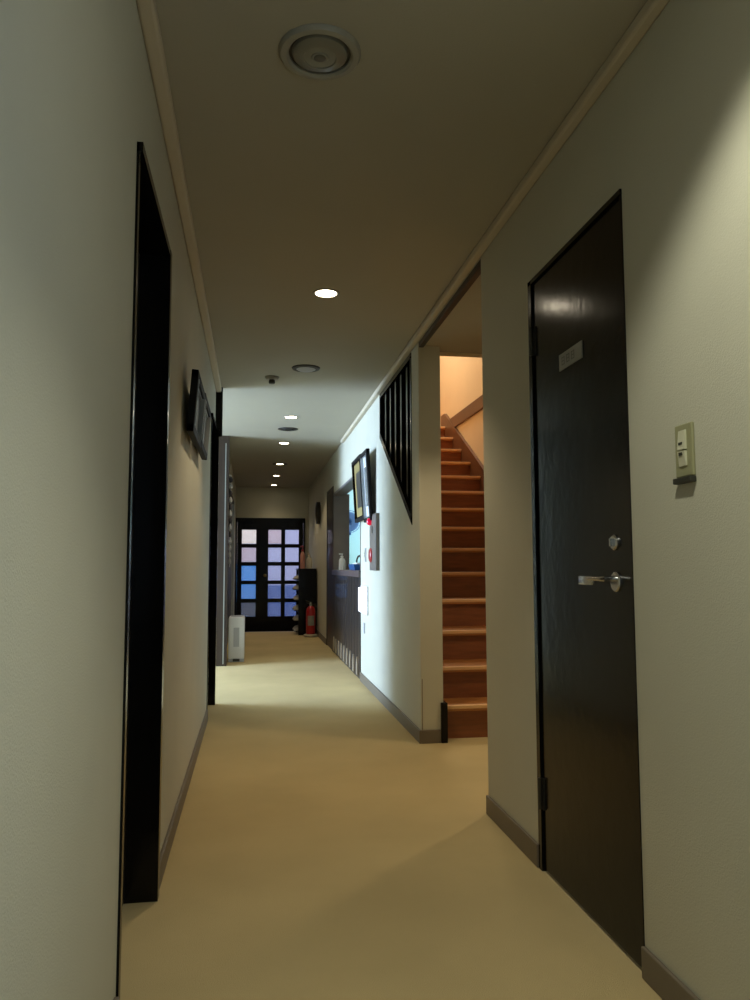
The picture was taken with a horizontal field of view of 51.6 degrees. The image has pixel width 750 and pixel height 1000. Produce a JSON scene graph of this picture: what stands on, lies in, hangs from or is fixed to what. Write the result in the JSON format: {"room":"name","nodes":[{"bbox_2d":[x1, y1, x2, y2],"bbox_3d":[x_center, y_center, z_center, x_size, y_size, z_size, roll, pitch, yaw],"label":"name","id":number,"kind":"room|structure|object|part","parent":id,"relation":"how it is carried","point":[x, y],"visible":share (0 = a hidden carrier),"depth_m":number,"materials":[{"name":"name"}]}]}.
{"room":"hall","nodes":[
{"label":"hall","id":0,"kind":"room"},
{"bbox_2d":[0,0,215,999],"bbox_3d":[-0.598,-0.046,1.545,0.130,2.360,8.620,1,-5,-9],"label":"wall","id":1,"kind":"structure","parent":0,"point":[77,93],"depth_m":1.25,"materials":[{"name":"paint"}]},
{"bbox_2d":[116,141,171,999],"bbox_3d":[-0.680,0.172,2.106,0.146,2.022,0.681,1,-5,-9],"label":"door","id":2,"kind":"structure","parent":1,"relation":"in","point":[143,682],"depth_m":2.38,"materials":[{"name":"paint"}]},
{"bbox_2d":[113,710,207,999],"bbox_3d":[-0.481,1.069,1.183,0.012,0.075,7.860,1,-5,-9],"label":"baseboard","id":3,"kind":"structure","parent":1,"relation":"attached to","point":[166,848],"depth_m":3.07,"materials":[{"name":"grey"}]},
{"bbox_2d":[136,0,221,391],"bbox_3d":[-0.523,-1.199,1.707,0.042,0.036,8.520,1,-5,-9],"label":"trim","id":4,"kind":"structure","parent":1,"relation":"attached to","point":[147,9],"depth_m":2.45,"materials":[{"name":"beige"}]},
{"bbox_2d":[186,369,204,447],"bbox_3d":[-0.774,-0.386,3.366,0.046,0.256,0.460,1,-5,-9],"label":"framed picture","id":5,"kind":"object","parent":1,"relation":"attached to","point":[196,407],"visible":1,"depth_m":3.18,"materials":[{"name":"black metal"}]},
{"bbox_2d":[195,397,199,429],"bbox_3d":[-0.777,-0.386,3.365,0.003,0.143,0.239,5,-6,-9],"label":"artwork","id":6,"kind":"object","parent":5,"relation":"attached to","point":[198,397],"depth_m":3.43},
{"bbox_2d":[197,393,210,459],"bbox_3d":[-0.852,-0.357,3.859,0.046,0.256,0.480,1,-5,-9],"label":"framed picture","id":7,"kind":"object","parent":1,"relation":"attached to","point":[203,451],"visible":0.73,"depth_m":3.96,"materials":[{"name":"silver metal"}]},
{"bbox_2d":[202,417,205,444],"bbox_3d":[-0.855,-0.358,3.858,0.003,0.143,0.250,5,-6,-9],"label":"artwork","id":8,"kind":"object","parent":7,"relation":"attached to","point":[205,417],"depth_m":3.94},
{"bbox_2d":[206,413,218,709],"bbox_3d":[-1.204,0.451,5.452,0.160,2.042,0.606,1,-5,-9],"label":"door","id":9,"kind":"structure","parent":1,"relation":"in","point":[214,452],"depth_m":5.70,"materials":[{"name":"paint"}]},
{"bbox_2d":[216,387,222,436],"bbox_3d":[-1.183,-0.668,5.882,0.052,0.375,0.032,1,-5,-9],"label":"trim","id":10,"kind":"structure","parent":1,"relation":"attached to","point":[219,395],"depth_m":5.88,"materials":[{"name":"paint"}]},
{"bbox_2d":[229,460,235,614],"bbox_3d":[-2.026,0.782,10.545,0.130,2.460,5.280,1,-5,-9],"label":"wall","id":11,"kind":"structure","parent":0,"point":[233,489],"depth_m":12.40,"materials":[{"name":"paint"}]},
{"bbox_2d":[216,436,229,665],"bbox_3d":[-1.702,0.510,7.978,0.375,2.360,0.120,1,-5,-9],"label":"trim","id":12,"kind":"structure","parent":11,"relation":"attached to","point":[224,441],"depth_m":7.94,"materials":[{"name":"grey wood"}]},
{"bbox_2d":[227,489,233,643],"bbox_3d":[-1.915,0.869,9.956,0.108,1.985,3.460,1,-5,-9],"label":"door","id":13,"kind":"structure","parent":11,"relation":"in","point":[229,568],"depth_m":10.73,"materials":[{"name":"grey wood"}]},
{"bbox_2d":[228,475,232,566],"bbox_3d":[-1.617,0.231,8.615,0.066,1.026,0.051,1,-5,-9],"label":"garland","id":14,"kind":"object","parent":11,"relation":"hanging from","point":[230,477],"visible":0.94,"depth_m":8.61,"materials":[{"name":"grey"}]},
{"bbox_2d":[231,502,234,614],"bbox_3d":[-2.158,1.019,11.662,0.064,1.980,0.060,1,-5,-9],"label":"trim","id":15,"kind":"structure","parent":11,"relation":"attached to","point":[233,505],"depth_m":11.64,"materials":[{"name":"silver metal"}]},
{"bbox_2d":[236,487,308,567],"bbox_3d":[-1.769,1.019,13.309,1.245,2.460,0.120,1,-5,-9],"label":"wall","id":16,"kind":"structure","parent":0,"point":[251,502],"depth_m":13.34,"materials":[{"name":"paint"}]},
{"bbox_2d":[234,518,304,631],"bbox_3d":[-1.793,1.276,13.232,1.180,1.935,0.160,1,-5,-9],"label":"door","id":17,"kind":"structure","parent":16,"relation":"in","point":[261,622],"depth_m":13.20,"materials":[{"name":"paint"}]},
{"bbox_2d":[348,490,359,569],"bbox_3d":[0.693,0.658,9.646,2.210,2.340,5.320,1,-5,-9],"label":"wall","id":18,"kind":"structure","parent":0,"point":[354,538],"depth_m":12.09,"materials":[{"name":"teal"}]},
{"bbox_2d":[349,510,359,534],"bbox_3d":[-0.407,0.353,11.992,0.350,0.375,0.210,1,-5,-9],"label":"wall fan","id":19,"kind":"object","parent":18,"relation":"attached to","point":[352,525],"visible":0.41,"depth_m":11.91,"materials":[{"name":"blue"}]},
{"bbox_2d":[120,632,662,999],"bbox_3d":[-1.208,1.470,4.503,7.550,0.150,14.890,1,-5,-9],"label":"floor","id":20,"kind":"structure","parent":0,"point":[320,850],"depth_m":2.50,"materials":[{"name":"beige carpet"}]},
{"bbox_2d":[228,615,244,661],"bbox_3d":[-1.491,1.488,8.352,0.170,0.474,0.323,1,-5,-9],"label":"air purifier","id":21,"kind":"object","parent":20,"relation":"on","point":[236,623],"visible":1,"depth_m":8.20,"materials":[{"name":"white plastic"}]},
{"bbox_3d":[-1.466,1.452,8.198,0.060,0.200,0.002,1,-5,-9],"label":"panel","id":22,"kind":"part","parent":21,"relation":"part of","materials":[{"name":"grey plastic"}]},
{"bbox_2d":[296,568,316,634],"bbox_3d":[-1.046,1.526,11.724,0.280,0.975,0.620,1,-5,-9],"label":"rack","id":23,"kind":"object","parent":20,"relation":"on","point":[306,582],"visible":0.84,"depth_m":11.44,"materials":[{"name":"paint"}]},
{"bbox_3d":[-1.089,1.560,12.009,0.265,0.955,0.020,1,-5,-9],"label":"panel","id":24,"kind":"part","parent":23,"relation":"part of","materials":[{"name":"paint"}]},
{"bbox_2d":[300,546,304,568],"bbox_3d":[-1.079,0.852,11.563,0.073,0.340,0.073,1,-5,-9],"label":"spray bottle","id":25,"kind":"object","parent":23,"relation":"on","point":[302,556],"visible":1,"depth_m":11.53,"materials":[{"name":"red plastic"}]},
{"bbox_2d":[306,553,311,568],"bbox_3d":[-0.987,0.911,11.614,0.094,0.230,0.094,1,-5,-9],"label":"pump bottle","id":26,"kind":"object","parent":23,"relation":"on","point":[308,560],"visible":1,"depth_m":11.58,"materials":[{"name":"beige plastic"}]},
{"bbox_2d":[304,600,317,636],"bbox_3d":[-0.928,1.708,11.188,0.200,0.520,0.200,1,-5,-9],"label":"fire extinguisher","id":27,"kind":"object","parent":20,"relation":"on","point":[310,611],"visible":1,"depth_m":11.13,"materials":[{"name":"red metal"}]},
{"bbox_2d":[332,570,360,678],"bbox_3d":[-0.164,1.215,8.080,0.340,0.965,2.390,1,-5,-9],"label":"counter","id":28,"kind":"object","parent":20,"relation":"on","point":[346,583],"depth_m":7.75,"materials":[{"name":"brown wood"}]},
{"bbox_2d":[339,553,344,569],"bbox_3d":[-0.384,0.717,9.023,0.078,0.190,0.078,1,-5,-9],"label":"pump bottle","id":29,"kind":"object","parent":28,"relation":"on","point":[341,560],"visible":1,"depth_m":8.99,"materials":[{"name":"white plastic"}]},
{"bbox_2d":[332,570,360,576],"bbox_3d":[-0.163,0.763,8.104,0.340,0.060,2.360,1,-5,-9],"label":"countertop","id":30,"kind":"structure","parent":28,"relation":"on","point":[352,573],"depth_m":7.68,"materials":[{"name":"grey stone"}]},
{"bbox_2d":[348,555,359,569],"bbox_3d":[-0.161,0.639,7.907,0.170,0.154,0.440,1,-5,-9],"label":"basket","id":31,"kind":"object","parent":28,"relation":"on","point":[355,566],"visible":0.59,"depth_m":7.77,"materials":[{"name":"blue plastic"}]},
{"bbox_2d":[348,564,359,569],"bbox_3d":[-0.161,0.685,7.903,0.170,0.060,0.440,1,-5,-9],"label":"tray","id":32,"kind":"object","parent":31,"relation":"on","point":[351,566],"depth_m":7.68,"materials":[{"name":"blue plastic"}]},
{"bbox_2d":[440,414,487,738],"bbox_3d":[0.463,0.260,7.960,1.220,2.844,6.634,1,-5,-9],"label":"stairs","id":33,"kind":"structure","parent":20,"relation":"on","point":[462,471],"depth_m":5.93,"materials":[{"name":"orange wood"}]},
{"bbox_2d":[155,0,646,487],"bbox_3d":[-1.316,-0.961,5.362,7.550,0.120,16.200,1,-5,-9],"label":"ceiling","id":34,"kind":"structure","parent":0,"point":[374,184],"depth_m":2.65,"materials":[{"name":"white paint"}]},
{"bbox_2d":[265,375,278,383],"bbox_3d":[-0.740,-0.859,5.567,0.104,0.050,0.104,1,-5,-9],"label":"smoke detector","id":35,"kind":"object","parent":34,"relation":"attached to","point":[271,378],"visible":1,"depth_m":5.54,"materials":[{"name":"beige"}]},
{"bbox_2d":[278,427,297,430],"bbox_3d":[-0.861,-0.697,7.670,0.200,0.012,0.200,1,-5,-9],"label":"ceiling vent","id":36,"kind":"object","parent":34,"relation":"in","point":[281,428],"visible":1,"depth_m":7.63,"materials":[{"name":"grey metal"}]},
{"bbox_2d":[284,416,297,418],"bbox_3d":[-0.765,-0.753,7.057,0.136,0.005,0.136,1,-5,-9],"label":"recessed light","id":37,"kind":"object","parent":34,"relation":"in","point":[287,417],"visible":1,"depth_m":7.07,"materials":[{"name":"beige"}]},
{"bbox_2d":[292,364,319,371],"bbox_3d":[-0.474,-0.896,5.319,0.196,0.020,0.196,1,-5,-9],"label":"ceiling speaker","id":38,"kind":"object","parent":34,"relation":"attached to","point":[302,367],"visible":1,"depth_m":5.28,"materials":[{"name":"grey"}]},
{"bbox_2d":[278,23,360,80],"bbox_3d":[-0.146,-1.178,2.054,0.218,0.020,0.218,1,-5,-9],"label":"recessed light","id":39,"kind":"object","parent":34,"relation":"in","point":[314,51],"visible":1,"depth_m":2.03,"materials":[{"name":"beige"}]},
{"bbox_2d":[312,288,339,297],"bbox_3d":[-0.244,-1.030,3.863,0.136,0.005,0.136,1,-5,-9],"label":"recessed light","id":40,"kind":"object","parent":34,"relation":"in","point":[322,292],"visible":1,"depth_m":3.86,"materials":[{"name":"beige"}]},
{"bbox_3d":[-0.244,-1.031,3.863,0.103,0.002,0.103,0,-5,-3],"label":"lamp glass","id":41,"kind":"part","parent":40,"relation":"part of","materials":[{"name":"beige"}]},
{"bbox_2d":[425,274,481,353],"bbox_3d":[1.525,-1.013,4.171,2.310,0.115,1.560,1,-5,-9],"label":"ceiling","id":42,"kind":"structure","parent":0,"point":[461,331],"depth_m":4.27,"materials":[{"name":"white paint"}]},
{"bbox_2d":[440,352,481,357],"bbox_3d":[0.963,-2.331,4.968,1.220,2.908,0.040,1,-5,-9],"label":"trim","id":43,"kind":"structure","parent":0,"point":[441,353],"depth_m":4.76,"materials":[{"name":"beige paint"}]},
{"bbox_2d":[440,356,483,464],"bbox_3d":[1.494,-0.898,8.272,0.890,5.200,6.740,1,-5,-9],"label":"wall","id":44,"kind":"structure","parent":0,"point":[461,382],"depth_m":8.61,"materials":[{"name":"beige paint"}]},
{"bbox_2d":[449,395,482,426],"bbox_3d":[1.191,-1.051,7.269,0.025,0.135,4.555,1,-5,-9],"label":"trim","id":45,"kind":"structure","parent":44,"relation":"attached to","point":[475,406],"depth_m":8.38,"materials":[{"name":"brown wood"}]},
{"bbox_2d":[309,0,749,999],"bbox_3d":[0.176,0.337,5.436,0.130,2.460,16.100,1,-5,-9],"label":"wall","id":46,"kind":"structure","parent":0,"point":[670,130],"depth_m":1.85,"materials":[{"name":"paint"}]},
{"bbox_2d":[315,502,320,523],"bbox_3d":[-0.822,0.187,11.184,0.055,0.320,0.320,1,-5,-9],"label":"wall clock","id":47,"kind":"object","parent":46,"relation":"attached to","point":[318,504],"visible":1,"depth_m":11.07,"materials":[{"name":"brown wood"}]},
{"bbox_2d":[326,486,333,650],"bbox_3d":[-0.514,0.848,9.662,0.106,1.970,0.780,1,-5,-9],"label":"door","id":48,"kind":"structure","parent":46,"relation":"in","point":[330,498],"depth_m":9.65,"materials":[{"name":"brown wood"}]},
{"bbox_2d":[333,477,360,570],"bbox_3d":[-0.221,0.279,8.134,0.195,0.910,2.375,1,-5,-9],"label":"trim","id":49,"kind":"structure","parent":46,"relation":"attached to","point":[341,496],"depth_m":9.28,"materials":[{"name":"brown wood"}]},
{"bbox_2d":[351,454,363,522],"bbox_3d":[-0.142,-0.090,6.753,0.062,0.550,0.560,1,-5,-9],"label":"framed picture","id":50,"kind":"object","parent":46,"relation":"attached to","point":[356,467],"visible":0.79,"depth_m":6.83,"materials":[{"name":"paper"}]},
{"bbox_2d":[356,471,361,507],"bbox_3d":[-0.139,-0.090,6.754,0.003,0.308,0.291,-3,-4,-9],"label":"artwork","id":51,"kind":"object","parent":50,"relation":"attached to","point":[358,486],"depth_m":6.77},
{"bbox_2d":[358,585,367,615],"bbox_3d":[-0.102,0.858,6.642,0.034,0.240,0.390,1,-5,-9],"label":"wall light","id":52,"kind":"object","parent":46,"relation":"attached to","point":[363,590],"visible":1,"depth_m":6.54,"materials":[{"name":"white plastic"}]},
{"bbox_2d":[360,448,373,522],"bbox_3d":[-0.068,-0.110,6.289,0.063,0.570,0.360,1,-5,-9],"label":"framed picture","id":53,"kind":"object","parent":46,"relation":"attached to","point":[366,481],"visible":0.9,"depth_m":6.28,"materials":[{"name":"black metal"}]},
{"bbox_2d":[364,467,367,506],"bbox_3d":[-0.065,-0.110,6.290,0.003,0.319,0.187,-3,-4,-9],"label":"artwork","id":54,"kind":"object","parent":53,"relation":"attached to","point":[365,476],"depth_m":6.33},
{"bbox_2d":[366,513,379,570],"bbox_3d":[-0.023,0.331,6.065,0.068,0.440,0.310,1,-5,-9],"label":"panel","id":55,"kind":"object","parent":46,"relation":"attached to","point":[374,551],"visible":0.94,"depth_m":5.95,"materials":[{"name":"grey metal"}]},
{"bbox_2d":[366,518,371,525],"bbox_3d":[-0.048,0.172,6.136,0.038,0.062,0.062,1,-5,-9],"label":"lamp","id":56,"kind":"object","parent":55,"relation":"attached to","point":[369,522],"depth_m":6.11,"materials":[{"name":"red glass"}]},
{"bbox_2d":[316,629,440,743],"bbox_3d":[-0.271,1.663,8.092,0.126,0.075,7.507,1,-5,-9],"label":"baseboard","id":57,"kind":"structure","parent":46,"relation":"attached to","point":[422,736],"depth_m":4.92,"materials":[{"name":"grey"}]},
{"bbox_2d":[379,353,411,523],"bbox_3d":[0.177,-0.330,5.351,0.099,1.070,1.192,1,-5,-9],"label":"slatted screen","id":58,"kind":"object","parent":46,"relation":"attached to","point":[395,400],"visible":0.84,"depth_m":5.18,"materials":[{"name":"paint"}]},
{"bbox_2d":[422,679,422,729],"bbox_3d":[0.270,1.165,4.418,0.004,0.285,0.002,1,-5,-9],"label":"trim","id":59,"kind":"structure","parent":46,"relation":"attached to","point":[422,679],"depth_m":4.42,"materials":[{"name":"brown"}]},
{"bbox_2d":[440,700,447,742],"bbox_3d":[0.388,1.274,4.466,0.038,0.225,0.115,1,-5,-9],"label":"trim","id":60,"kind":"structure","parent":46,"relation":"attached to","point":[444,705],"depth_m":4.41,"materials":[{"name":"paint"}]},
{"bbox_2d":[419,259,480,347],"bbox_3d":[0.372,-0.974,3.972,0.028,0.030,1.275,1,-5,-9],"label":"trim","id":61,"kind":"structure","parent":46,"relation":"attached to","point":[475,273],"depth_m":3.84,"materials":[{"name":"brown wood"}]},
{"bbox_2d":[341,0,669,442],"bbox_3d":[0.490,-1.089,3.017,0.036,0.036,10.800,1,-5,-9],"label":"trim","id":62,"kind":"structure","parent":46,"relation":"attached to","point":[652,9],"depth_m":2.53,"materials":[{"name":"beige"}]},
{"bbox_2d":[527,189,644,967],"bbox_3d":[0.628,0.198,2.324,0.150,2.000,0.700,1,-5,-9],"label":"door","id":63,"kind":"structure","parent":46,"relation":"in","point":[590,836],"depth_m":2.25,"materials":[{"name":"paint"}]},
{"bbox_2d":[559,340,582,370],"bbox_3d":[0.600,-0.441,2.381,0.006,0.052,0.170,1,-5,-9],"label":"door sign","id":64,"kind":"object","parent":63,"relation":"attached to","point":[573,354],"visible":1,"depth_m":2.37,"materials":[{"name":"grey plastic"}]},
{"bbox_3d":[0.594,0.220,2.121,0.043,0.026,0.151,2,-5,-24],"label":"handle","id":65,"kind":"part","parent":63,"relation":"part of","materials":[{"name":"silver metal"}]},
{"bbox_2d":[486,795,699,999],"bbox_3d":[0.903,0.992,0.327,0.012,0.075,5.730,1,-5,-9],"label":"baseboard","id":66,"kind":"structure","parent":46,"relation":"attached to","point":[668,986],"depth_m":1.87,"materials":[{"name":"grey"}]},
{"bbox_2d":[673,421,695,484],"bbox_3d":[0.691,-0.104,1.736,0.016,0.134,0.072,1,-5,-9],"label":"light switch","id":67,"kind":"object","parent":46,"relation":"attached to","point":[684,433],"visible":1,"depth_m":1.72,"materials":[{"name":"beige plastic"}]},
{"label":"outside","id":68,"kind":"structure","parent":0,"visible":0},
{"bbox_3d":[-1.783,2.727,17.529,10.000,0.180,8.480,1,-5,-9],"label":"ground","id":69,"kind":"structure","parent":68,"visible":0},
{"bbox_2d":[236,566,255,598],"bbox_3d":[-3.178,1.936,16.223,1.620,1.180,0.110,1,-5,-9],"label":"window pane","id":70,"kind":"object","parent":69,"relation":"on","point":[248,591],"visible":0.02,"depth_m":16.30,"materials":[{"name":"blue glass"}]},
{"bbox_2d":[241,530,298,615],"bbox_3d":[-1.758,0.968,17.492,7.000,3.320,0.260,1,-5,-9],"label":"neighbouring house","id":71,"kind":"structure","parent":69,"relation":"on","point":[248,536],"depth_m":17.31,"materials":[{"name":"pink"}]},
{"bbox_3d":[-3.146,0.625,17.200,1.160,0.680,0.060,1,-5,-9],"label":"panel","id":72,"kind":"part","parent":71,"relation":"part of","materials":[{"name":"beige glass"}]},
{"bbox_3d":[-3.144,1.193,17.151,1.160,0.420,0.060,1,-5,-9],"label":"panel","id":73,"kind":"part","parent":71,"relation":"part of","materials":[{"name":"pink"}]},
{"bbox_3d":[-2.308,0.635,17.342,0.460,0.680,0.040,1,-5,-9],"label":"panel","id":74,"kind":"part","parent":71,"relation":"part of","materials":[{"name":"pink"}]},
{"bbox_2d":[268,585,295,615],"bbox_3d":[-1.629,2.146,16.145,1.340,0.740,0.110,1,-5,-9],"label":"window pane","id":75,"kind":"object","parent":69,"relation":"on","point":[274,591],"visible":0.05,"depth_m":16.07,"materials":[{"name":"blue glass"}]}
]}

